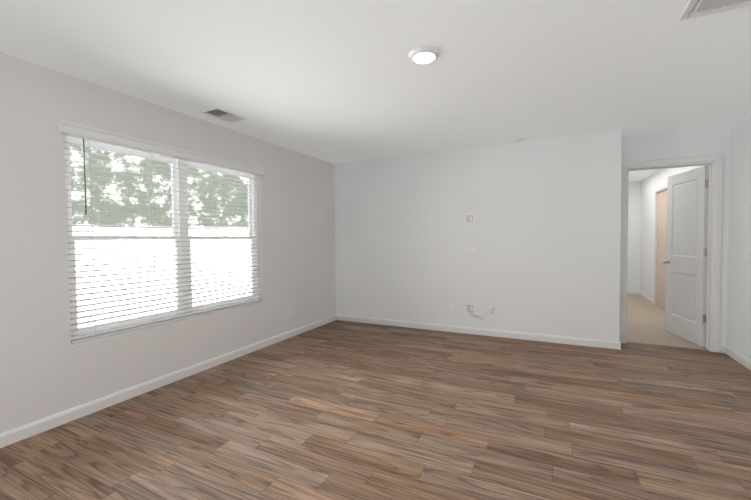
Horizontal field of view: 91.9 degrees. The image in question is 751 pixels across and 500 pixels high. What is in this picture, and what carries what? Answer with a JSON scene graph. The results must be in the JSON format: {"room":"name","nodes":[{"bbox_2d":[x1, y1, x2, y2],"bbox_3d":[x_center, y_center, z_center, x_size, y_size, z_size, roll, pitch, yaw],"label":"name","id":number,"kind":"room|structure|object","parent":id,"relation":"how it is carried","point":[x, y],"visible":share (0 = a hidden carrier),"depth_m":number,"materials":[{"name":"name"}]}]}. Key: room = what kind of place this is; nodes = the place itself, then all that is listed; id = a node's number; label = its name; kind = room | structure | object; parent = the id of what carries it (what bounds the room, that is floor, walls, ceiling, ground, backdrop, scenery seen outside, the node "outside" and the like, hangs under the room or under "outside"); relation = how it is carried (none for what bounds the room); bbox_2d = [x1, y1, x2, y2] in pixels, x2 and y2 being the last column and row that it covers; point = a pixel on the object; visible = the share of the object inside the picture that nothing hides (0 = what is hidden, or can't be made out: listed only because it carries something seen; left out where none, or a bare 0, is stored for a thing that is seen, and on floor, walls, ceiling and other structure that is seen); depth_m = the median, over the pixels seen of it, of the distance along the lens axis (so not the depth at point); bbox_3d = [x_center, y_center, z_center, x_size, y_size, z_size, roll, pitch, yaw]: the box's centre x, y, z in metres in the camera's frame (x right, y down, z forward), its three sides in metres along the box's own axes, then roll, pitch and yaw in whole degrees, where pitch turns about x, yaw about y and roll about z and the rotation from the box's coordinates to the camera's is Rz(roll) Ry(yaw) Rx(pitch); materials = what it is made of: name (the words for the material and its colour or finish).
{"room":"living room","nodes":[
{"label":"living room","id":0,"kind":"room"},
{"bbox_2d":[0,52,335,432],"bbox_3d":[-1.944,-0.030,3.163,0.140,2.440,5.690,0,2,26],"label":"wall","id":1,"kind":"structure","parent":0,"point":[46,369],"depth_m":2.71,"materials":[{"name":"paint"}]},
{"bbox_2d":[64,136,262,346],"bbox_3d":[-1.809,-0.115,3.434,0.134,1.550,1.900,0,2,26],"label":"window unit","id":2,"kind":"structure","parent":1,"relation":"in","point":[179,218],"depth_m":3.39,"materials":[{"name":"white plastic"}]},
{"bbox_2d":[58,120,264,343],"bbox_3d":[-1.761,-0.140,3.410,0.100,1.564,1.960,0,2,26],"label":"window blinds","id":3,"kind":"object","parent":2,"relation":"attached to","point":[75,130],"visible":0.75,"depth_m":3.10,"materials":[{"name":"white plastic"}]},
{"bbox_2d":[0,314,335,447],"bbox_3d":[-1.832,1.143,3.228,0.015,0.088,5.550,0,2,26],"label":"baseboard","id":4,"kind":"structure","parent":1,"relation":"attached to","point":[15,435],"depth_m":2.94,"materials":[{"name":"white paint"}]},
{"bbox_2d":[0,320,750,499],"bbox_3d":[0.344,1.245,2.289,5.030,0.100,6.050,0,2,26],"label":"floor","id":5,"kind":"structure","parent":0,"point":[340,410],"depth_m":2.42,"materials":[{"name":"wood"}]},
{"bbox_2d":[0,0,750,181],"bbox_3d":[1.292,-1.364,4.201,5.030,0.100,10.480,0,2,26],"label":"ceiling","id":6,"kind":"structure","parent":0,"point":[337,81],"depth_m":2.44,"materials":[{"name":"paint"}]},
{"bbox_2d":[201,108,245,122],"bbox_3d":[-1.417,-1.257,3.397,0.210,0.012,0.330,0,2,26],"label":"ceiling vent","id":7,"kind":"object","parent":6,"relation":"in","point":[222,114],"visible":1,"depth_m":3.38,"materials":[{"name":"white metal"}]},
{"bbox_2d":[409,46,438,63],"bbox_3d":[0.308,-1.231,2.315,0.194,0.032,0.194,0,2,26],"label":"recessed light","id":8,"kind":"object","parent":6,"relation":"in","point":[423,55],"visible":1,"depth_m":2.27,"materials":[{"name":"white paint"}]},
{"bbox_2d":[514,137,524,141],"bbox_3d":[1.690,-1.300,4.276,0.120,0.040,0.120,0,2,26],"label":"smoke detector","id":9,"kind":"object","parent":6,"relation":"attached to","point":[518,139],"visible":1,"depth_m":4.24,"materials":[{"name":"white plastic"}]},
{"bbox_2d":[679,0,750,20],"bbox_3d":[1.782,-1.229,1.527,0.640,0.016,0.640,0,2,26],"label":"ceiling vent","id":10,"kind":"object","parent":6,"relation":"in","point":[695,8],"visible":1,"depth_m":1.84,"materials":[{"name":"white metal"}]},
{"bbox_2d":[334,130,621,341],"bbox_3d":[1.082,-0.118,5.094,3.880,2.440,0.440,0,2,26],"label":"wall","id":11,"kind":"structure","parent":0,"point":[541,234],"depth_m":4.65,"materials":[{"name":"paint"}]},
{"bbox_2d":[465,214,473,222],"bbox_3d":[1.233,-0.410,4.761,0.115,0.115,0.006,0,2,26],"label":"outlet","id":12,"kind":"object","parent":11,"relation":"attached to","point":[469,218],"visible":1,"depth_m":4.76,"materials":[{"name":"white plastic"}]},
{"bbox_2d":[466,247,474,251],"bbox_3d":[1.246,-0.010,4.769,0.115,0.070,0.006,0,2,26],"label":"outlet plate","id":13,"kind":"object","parent":11,"relation":"attached to","point":[470,249],"visible":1,"depth_m":4.76,"materials":[{"name":"white plastic"}]},
{"bbox_2d":[466,304,490,318],"bbox_3d":[1.343,0.807,4.739,0.323,0.189,0.026,0,2,26],"label":"electrical outlet","id":14,"kind":"object","parent":11,"relation":"attached to","point":[470,308],"visible":0.98,"depth_m":4.79,"materials":[{"name":"white plastic"}]},
{"bbox_2d":[336,314,620,349],"bbox_3d":[1.077,1.065,4.885,3.724,0.088,0.014,0,2,26],"label":"baseboard","id":15,"kind":"structure","parent":11,"relation":"attached to","point":[429,326],"depth_m":4.68,"materials":[{"name":"white paint"}]},
{"bbox_2d":[489,306,494,314],"bbox_3d":[1.496,0.776,4.674,0.070,0.115,0.008,0,2,26],"label":"electrical outlet","id":16,"kind":"object","parent":11,"relation":"attached to","point":[492,311],"visible":1,"depth_m":4.67,"materials":[{"name":"white plastic"}]},
{"bbox_2d":[627,181,640,291],"bbox_3d":[5.107,-0.249,8.132,1.340,2.440,0.140,0,2,26],"label":"wall","id":17,"kind":"structure","parent":0,"point":[634,227],"depth_m":7.82,"materials":[{"name":"paint"}]},
{"bbox_2d":[627,291,638,294],"bbox_3d":[5.161,0.929,8.061,1.170,0.088,0.014,0,2,26],"label":"baseboard","id":18,"kind":"structure","parent":17,"relation":"attached to","point":[628,292],"depth_m":7.85,"materials":[{"name":"white paint"}]},
{"bbox_2d":[626,294,707,349],"bbox_3d":[4.240,1.084,6.214,1.480,0.108,4.430,0,2,26],"label":"floor","id":19,"kind":"structure","parent":0,"point":[645,321],"depth_m":5.03,"materials":[{"name":"beige carpet"}]},
{"bbox_2d":[621,125,729,344],"bbox_3d":[3.349,-0.112,4.163,1.010,2.440,0.120,0,2,26],"label":"wall","id":20,"kind":"structure","parent":0,"point":[692,142],"depth_m":3.97,"materials":[{"name":"paint"}]},
{"bbox_2d":[619,154,723,351],"bbox_3d":[3.341,0.038,4.172,0.930,2.140,0.154,0,2,26],"label":"door frame","id":21,"kind":"structure","parent":20,"relation":"attached to","point":[715,163],"depth_m":3.98,"materials":[{"name":"white paint"}]},
{"bbox_2d":[662,166,708,346],"bbox_3d":[3.762,0.066,4.447,0.264,2.035,0.743,0,2,26],"label":"door","id":22,"kind":"structure","parent":20,"relation":"in","point":[685,261],"depth_m":4.37,"materials":[{"name":"white paint"}]},
{"bbox_2d":[640,112,750,359],"bbox_3d":[3.501,-0.083,3.165,0.140,2.440,10.480,0,2,26],"label":"wall","id":23,"kind":"structure","parent":0,"point":[738,330],"depth_m":3.72,"materials":[{"name":"paint"}]},
{"bbox_2d":[639,292,651,302],"bbox_3d":[5.420,0.951,7.278,0.015,0.088,1.114,0,2,26],"label":"baseboard","id":24,"kind":"structure","parent":23,"relation":"attached to","point":[644,296],"depth_m":7.28,"materials":[{"name":"white paint"}]},
{"bbox_2d":[652,183,666,309],"bbox_3d":[5.019,-0.042,6.289,0.157,2.140,0.950,0,2,26],"label":"door","id":25,"kind":"structure","parent":23,"relation":"attached to","point":[659,245],"depth_m":6.46,"materials":[{"name":"beige wood"}]},
{"bbox_2d":[720,344,750,369],"bbox_3d":[2.480,1.161,1.297,0.040,0.088,5.870,0,2,26],"label":"baseboard","id":26,"kind":"structure","parent":23,"relation":"attached to","point":[746,362],"depth_m":3.67,"materials":[{"name":"white paint"}]},
{"bbox_2d":[745,248,749,259],"bbox_3d":[3.580,0.041,3.498,0.009,0.115,0.070,0,2,26],"label":"light switch","id":27,"kind":"object","parent":23,"relation":"attached to","point":[746,253],"visible":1,"depth_m":3.49,"materials":[{"name":"white plastic"}]}
]}

